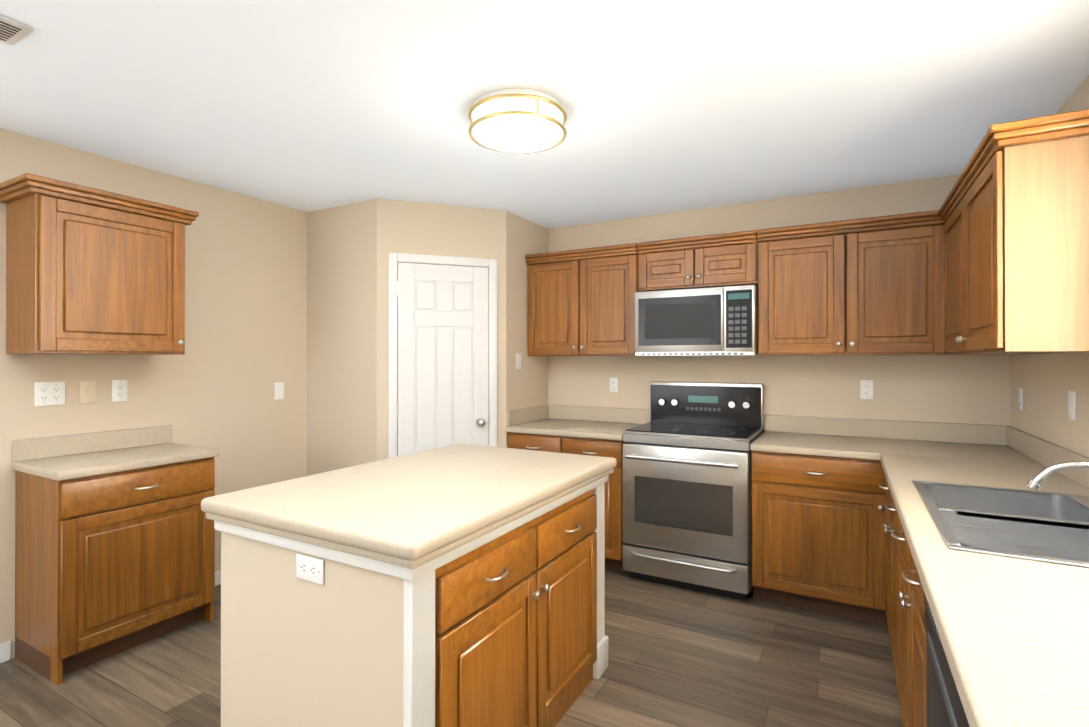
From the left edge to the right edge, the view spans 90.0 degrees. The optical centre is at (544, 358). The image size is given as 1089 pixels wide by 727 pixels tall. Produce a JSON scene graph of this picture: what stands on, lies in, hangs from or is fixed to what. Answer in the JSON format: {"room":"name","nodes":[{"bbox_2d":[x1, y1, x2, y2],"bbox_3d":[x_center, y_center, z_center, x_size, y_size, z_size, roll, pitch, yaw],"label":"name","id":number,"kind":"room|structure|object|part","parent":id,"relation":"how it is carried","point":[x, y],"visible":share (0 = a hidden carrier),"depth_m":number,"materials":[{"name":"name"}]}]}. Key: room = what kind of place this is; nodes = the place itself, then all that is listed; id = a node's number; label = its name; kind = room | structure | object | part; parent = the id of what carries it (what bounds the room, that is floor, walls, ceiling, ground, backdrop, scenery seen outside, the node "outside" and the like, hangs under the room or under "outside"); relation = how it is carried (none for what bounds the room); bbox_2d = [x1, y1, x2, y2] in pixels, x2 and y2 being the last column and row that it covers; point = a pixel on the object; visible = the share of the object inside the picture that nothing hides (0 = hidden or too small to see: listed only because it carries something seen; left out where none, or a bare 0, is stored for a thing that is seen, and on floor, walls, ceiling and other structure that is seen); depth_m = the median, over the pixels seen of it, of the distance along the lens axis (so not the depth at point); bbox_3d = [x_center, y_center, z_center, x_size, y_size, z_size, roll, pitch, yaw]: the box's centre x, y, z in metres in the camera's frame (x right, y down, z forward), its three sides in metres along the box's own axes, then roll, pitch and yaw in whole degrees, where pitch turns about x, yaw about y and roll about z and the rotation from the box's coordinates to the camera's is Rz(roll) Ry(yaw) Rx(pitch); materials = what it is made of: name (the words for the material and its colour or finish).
{"room":"kitchen","nodes":[
{"label":"kitchen","id":0,"kind":"room"},
{"bbox_2d":[0,128,306,658],"bbox_3d":[-3.054,0.167,1.586,0.120,2.440,5.360,0,0,29],"label":"wall","id":1,"kind":"structure","parent":0,"point":[245,304],"depth_m":3.28,"materials":[{"name":"beige paint"}]},
{"bbox_2d":[0,641,10,662],"bbox_3d":[-3.343,1.343,0.925,0.013,0.085,3.630,0,0,29],"label":"baseboard","id":2,"kind":"structure","parent":1,"relation":"attached to","point":[5,651],"depth_m":2.49,"materials":[{"name":"white"}]},
{"bbox_2d":[34,381,64,405],"bbox_3d":[-2.397,0.173,2.640,0.007,0.115,0.116,0,0,29],"label":"outlet","id":3,"kind":"object","parent":1,"relation":"attached to","point":[48,393],"visible":1,"depth_m":2.64,"materials":[{"name":"white plastic"}]},
{"bbox_2d":[79,381,95,403],"bbox_3d":[-2.320,0.173,2.769,0.015,0.115,0.070,0,0,29],"label":"blank wall plate","id":4,"kind":"object","parent":1,"relation":"attached to","point":[87,391],"visible":1,"depth_m":2.77,"materials":[{"name":"beige plastic"}]},
{"bbox_2d":[12,425,171,460],"bbox_3d":[-2.293,0.431,2.813,0.019,0.100,0.679,0,0,29],"label":"backsplash","id":5,"kind":"structure","parent":1,"relation":"attached to","point":[22,449],"depth_m":2.76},
{"bbox_2d":[0,173,191,354],"bbox_3d":[-2.180,-0.399,2.687,0.336,0.760,0.608,0,0,29],"label":"upper cabinet","id":6,"kind":"object","parent":1,"relation":"attached to","point":[89,270],"depth_m":2.51,"materials":[{"name":"brown wood"}]},
{"bbox_2d":[112,380,126,401],"bbox_3d":[-2.256,0.173,2.893,0.007,0.115,0.070,0,0,29],"label":"outlet","id":7,"kind":"object","parent":1,"relation":"attached to","point":[119,390],"visible":1,"depth_m":2.89,"materials":[{"name":"white plastic"}]},
{"bbox_2d":[215,570,220,585],"bbox_3d":[-1.913,1.351,3.506,0.013,0.085,0.890,0,0,29],"label":"baseboard","id":8,"kind":"structure","parent":1,"relation":"attached to","point":[218,573],"depth_m":3.34,"materials":[{"name":"white"}]},
{"bbox_2d":[274,382,283,399],"bbox_3d":[-1.802,0.224,3.705,0.015,0.115,0.070,0,0,29],"label":"light switch","id":9,"kind":"object","parent":1,"relation":"attached to","point":[279,390],"visible":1,"depth_m":3.70,"materials":[{"name":"white plastic"}]},
{"bbox_2d":[307,199,547,475],"bbox_3d":[-0.860,0.175,4.235,1.390,2.440,1.400,0,0,29],"label":"wall","id":10,"kind":"structure","parent":0,"point":[351,246],"depth_m":3.76,"materials":[{"name":"beige paint"}]},
{"bbox_2d":[388,252,496,457],"bbox_3d":[-0.681,0.350,3.704,0.496,2.088,0.562,0,0,29],"label":"pantry door","id":11,"kind":"structure","parent":10,"relation":"in","point":[442,351],"depth_m":3.69,"materials":[{"name":"white wood"}]},
{"bbox_2d":[516,354,520,368],"bbox_3d":[-0.187,0.025,3.999,0.015,0.115,0.070,0,0,29],"label":"light switch","id":12,"kind":"object","parent":10,"relation":"attached to","point":[518,361],"visible":1,"depth_m":4.00,"materials":[{"name":"white plastic"}]},
{"bbox_2d":[0,569,902,726],"bbox_3d":[-0.839,1.436,1.155,4.410,0.100,6.760,0,0,29],"label":"floor","id":13,"kind":"structure","parent":0,"point":[680,657],"depth_m":2.38,"materials":[{"name":"wood"}]},
{"bbox_2d":[15,457,214,684],"bbox_3d":[-2.095,0.956,2.701,0.466,0.869,0.655,0,0,29],"label":"base cabinet","id":14,"kind":"object","parent":13,"relation":"on","point":[111,564],"depth_m":2.49,"materials":[{"name":"brown wood"}]},
{"bbox_2d":[12,441,219,480],"bbox_3d":[-2.091,0.521,2.700,0.481,0.081,0.679,0,0,29],"label":"countertop","id":15,"kind":"structure","parent":14,"relation":"on","point":[75,465],"depth_m":2.58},
{"bbox_2d":[214,475,608,726],"bbox_3d":[-0.375,0.953,2.094,0.874,0.872,1.272,0,0,29],"label":"kitchen island","id":16,"kind":"object","parent":13,"relation":"on","point":[350,642],"depth_m":1.62,"materials":[{"name":"beige paint"}]},
{"bbox_2d":[296,553,323,584],"bbox_3d":[-0.665,0.597,1.542,0.115,0.070,0.007,0,0,29],"label":"outlet","id":17,"kind":"object","parent":16,"relation":"attached to","point":[309,568],"visible":1,"depth_m":1.54,"materials":[{"name":"white plastic"}]},
{"bbox_2d":[201,443,616,568],"bbox_3d":[-0.387,0.483,2.102,0.905,0.068,1.330,0,0,29],"label":"island countertop","id":18,"kind":"structure","parent":16,"relation":"on","point":[413,510],"depth_m":1.74,"materials":[{"name":"laminate"}]},
{"bbox_3d":[-0.170,0.974,1.980,0.405,0.830,1.056,0,0,29],"label":"front of the kitchen island","id":19,"kind":"part","parent":16,"relation":"part of","materials":[{"name":"brown wood"}]},
{"bbox_2d":[507,433,629,573],"bbox_3d":[0.259,0.960,3.918,0.869,0.869,0.616,0,0,29],"label":"base cabinet","id":20,"kind":"object","parent":13,"relation":"on","point":[614,543],"depth_m":3.49,"materials":[{"name":"brown wood"}]},
{"bbox_2d":[506,417,638,440],"bbox_3d":[0.257,0.525,3.915,0.871,0.081,0.631,0,0,29],"label":"countertop","id":21,"kind":"structure","parent":20,"relation":"on","point":[547,426],"depth_m":3.80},
{"bbox_2d":[623,381,763,599],"bbox_3d":[0.953,0.781,3.482,0.754,1.225,0.704,0,0,29],"label":"range","id":22,"kind":"object","parent":13,"relation":"on","point":[686,487],"visible":1,"depth_m":3.26,"materials":[{"name":"grey metal"}]},
{"bbox_2d":[750,449,883,622],"bbox_3d":[1.598,0.958,3.151,0.680,0.869,0.660,0,0,29],"label":"base cabinet","id":23,"kind":"object","parent":13,"relation":"on","point":[811,513],"depth_m":2.92,"materials":[{"name":"brown wood"}]},
{"bbox_2d":[750,433,1027,460],"bbox_3d":[1.859,0.522,3.027,1.261,0.081,0.631,0,0,29],"label":"countertop","id":24,"kind":"structure","parent":23,"relation":"on","point":[786,442],"depth_m":2.96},
{"bbox_2d":[880,453,1088,726],"bbox_3d":[1.113,0.516,1.030,0.631,0.081,3.590,0,0,29],"label":"countertop","id":25,"kind":"structure","parent":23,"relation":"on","point":[1018,631],"depth_m":1.00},
{"bbox_2d":[912,477,1088,568],"bbox_3d":[1.441,0.566,1.608,0.514,0.190,0.864,0,0,29],"label":"sink","id":26,"kind":"object","parent":25,"relation":"in","point":[998,520],"depth_m":1.65,"materials":[{"name":"silver metal"}]},
{"bbox_2d":[1024,457,1088,500],"bbox_3d":[1.549,0.381,1.549,0.274,0.176,0.260,0,0,29],"label":"faucet","id":27,"kind":"object","parent":25,"relation":"on","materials":[{"name":"silver metal"}]},
{"bbox_2d":[872,493,887,625],"bbox_3d":[1.865,1.040,2.425,0.662,0.700,0.476,0,0,29],"label":"base cabinet","id":28,"kind":"object","parent":13,"relation":"on","point":[879,514],"depth_m":2.77,"materials":[{"name":"brown wood"}]},
{"bbox_2d":[884,505,895,651],"bbox_3d":[1.700,1.039,2.078,0.616,0.700,0.535,0,0,29],"label":"base cabinet","id":29,"kind":"object","parent":13,"relation":"on","point":[891,528],"depth_m":2.42,"materials":[{"name":"brown wood"}]},
{"bbox_2d":[892,533,915,726],"bbox_3d":[1.414,1.037,1.562,0.616,0.700,0.888,0,0,29],"label":"base cabinet","id":30,"kind":"object","parent":13,"relation":"on","point":[903,603],"depth_m":1.85,"materials":[{"name":"brown wood"}]},
{"bbox_2d":[916,557,979,726],"bbox_3d":[1.041,0.943,0.909,0.602,0.884,0.742,0,0,29],"label":"base cabinet","id":31,"kind":"object","parent":13,"relation":"on","point":[942,699],"depth_m":1.15,"materials":[{"name":"brown wood"}]},
{"bbox_2d":[924,592,969,726],"bbox_3d":[1.038,0.943,0.911,0.610,0.884,0.606,0,0,29],"label":"dishwasher","id":32,"kind":"object","parent":31,"relation":"in","point":[945,696],"depth_m":1.09,"materials":[{"name":"grey"}]},
{"bbox_2d":[0,0,1088,228],"bbox_3d":[-0.839,-1.104,1.163,4.410,0.100,6.760,0,0,29],"label":"ceiling","id":33,"kind":"structure","parent":0,"point":[670,106],"depth_m":2.14,"materials":[{"name":"white paint"}]},
{"bbox_2d":[0,15,33,44],"bbox_3d":[-1.786,-1.046,1.619,0.170,0.013,0.360,0,0,29],"label":"ceiling vent","id":34,"kind":"object","parent":33,"relation":"in","point":[12,32],"visible":0.98,"depth_m":1.73,"materials":[{"name":"white metal"}]},
{"bbox_2d":[468,89,566,153],"bbox_3d":[-0.114,-0.985,2.315,0.416,0.129,0.416,0,0,29],"label":"drum ceiling light","id":35,"kind":"object","parent":33,"relation":"attached to","point":[519,121],"visible":1,"depth_m":2.19,"materials":[{"name":"white glass"}]},
{"bbox_2d":[548,174,1009,431],"bbox_3d":[1.326,0.174,3.755,2.900,2.440,0.120,0,0,29],"label":"wall","id":36,"kind":"structure","parent":0,"point":[969,389],"depth_m":3.49,"materials":[{"name":"beige paint"}]},
{"bbox_2d":[525,242,639,355],"bbox_3d":[0.328,-0.395,4.044,0.871,0.760,0.336,0,0,29],"label":"upper cabinet","id":37,"kind":"object","parent":36,"relation":"attached to","point":[581,302],"depth_m":3.88,"materials":[{"name":"brown wood"}]},
{"bbox_2d":[610,377,617,392],"bbox_3d":[0.525,0.205,4.125,0.070,0.115,0.007,0,0,29],"label":"outlet","id":38,"kind":"object","parent":36,"relation":"attached to","point":[613,385],"visible":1,"depth_m":4.12,"materials":[{"name":"white plastic"}]},
{"bbox_2d":[640,230,751,291],"bbox_3d":[1.043,-0.617,3.648,0.758,0.318,0.336,0,0,29],"label":"upper cabinet","id":39,"kind":"object","parent":36,"relation":"attached to","point":[724,259],"depth_m":3.49,"materials":[{"name":"brown wood"}]},
{"bbox_2d":[635,285,762,356],"bbox_3d":[1.026,-0.226,3.616,0.756,0.430,0.414,0,0,29],"label":"microwave","id":40,"kind":"object","parent":39,"relation":"attached to","point":[708,321],"visible":1,"depth_m":3.42,"materials":[{"name":"silver metal"}]},
{"bbox_2d":[548,405,1007,444],"bbox_3d":[1.292,0.429,3.692,2.898,0.110,0.019,0,0,29],"label":"backsplash","id":41,"kind":"structure","parent":36,"relation":"attached to","point":[839,427],"depth_m":3.35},
{"bbox_2d":[752,211,931,355],"bbox_3d":[1.787,-0.398,3.210,0.962,0.760,0.379,0,0,29],"label":"upper cabinet","id":42,"kind":"object","parent":36,"relation":"attached to","point":[862,286],"depth_m":3.08,"materials":[{"name":"brown wood"}]},
{"bbox_2d":[860,380,873,398],"bbox_3d":[1.969,0.193,3.325,0.070,0.115,0.007,0,0,29],"label":"outlet","id":43,"kind":"object","parent":36,"relation":"attached to","point":[866,389],"visible":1,"depth_m":3.32,"materials":[{"name":"white plastic"}]},
{"bbox_2d":[1010,75,1088,456],"bbox_3d":[1.037,0.163,0.119,0.120,2.440,6.760,0,0,29],"label":"wall","id":44,"kind":"structure","parent":0,"point":[1047,382],"depth_m":2.35,"materials":[{"name":"beige paint"}]},
{"bbox_2d":[932,109,1088,354],"bbox_3d":[1.958,-0.401,2.306,0.380,0.760,1.204,0,0,29],"label":"upper cabinet","id":45,"kind":"object","parent":44,"relation":"attached to","point":[990,255],"depth_m":1.82,"materials":[{"name":"brown wood"}]},
{"bbox_2d":[1018,388,1022,410],"bbox_3d":[2.455,0.211,2.809,0.007,0.115,0.070,0,0,29],"label":"outlet","id":46,"kind":"object","parent":44,"relation":"attached to","point":[1020,398],"visible":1,"depth_m":2.80,"materials":[{"name":"white plastic"}]},
{"bbox_2d":[1008,426,1088,460],"bbox_3d":[1.528,0.421,1.149,0.019,0.110,4.200,0,0,29],"label":"backsplash","id":47,"kind":"structure","parent":44,"relation":"attached to","point":[1028,444],"depth_m":2.55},
{"bbox_2d":[1067,391,1075,420],"bbox_3d":[2.098,0.189,2.172,0.015,0.115,0.070,0,0,29],"label":"light switch","id":48,"kind":"object","parent":44,"relation":"attached to","point":[1071,404],"visible":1,"depth_m":2.16,"materials":[{"name":"white plastic"}]}
]}

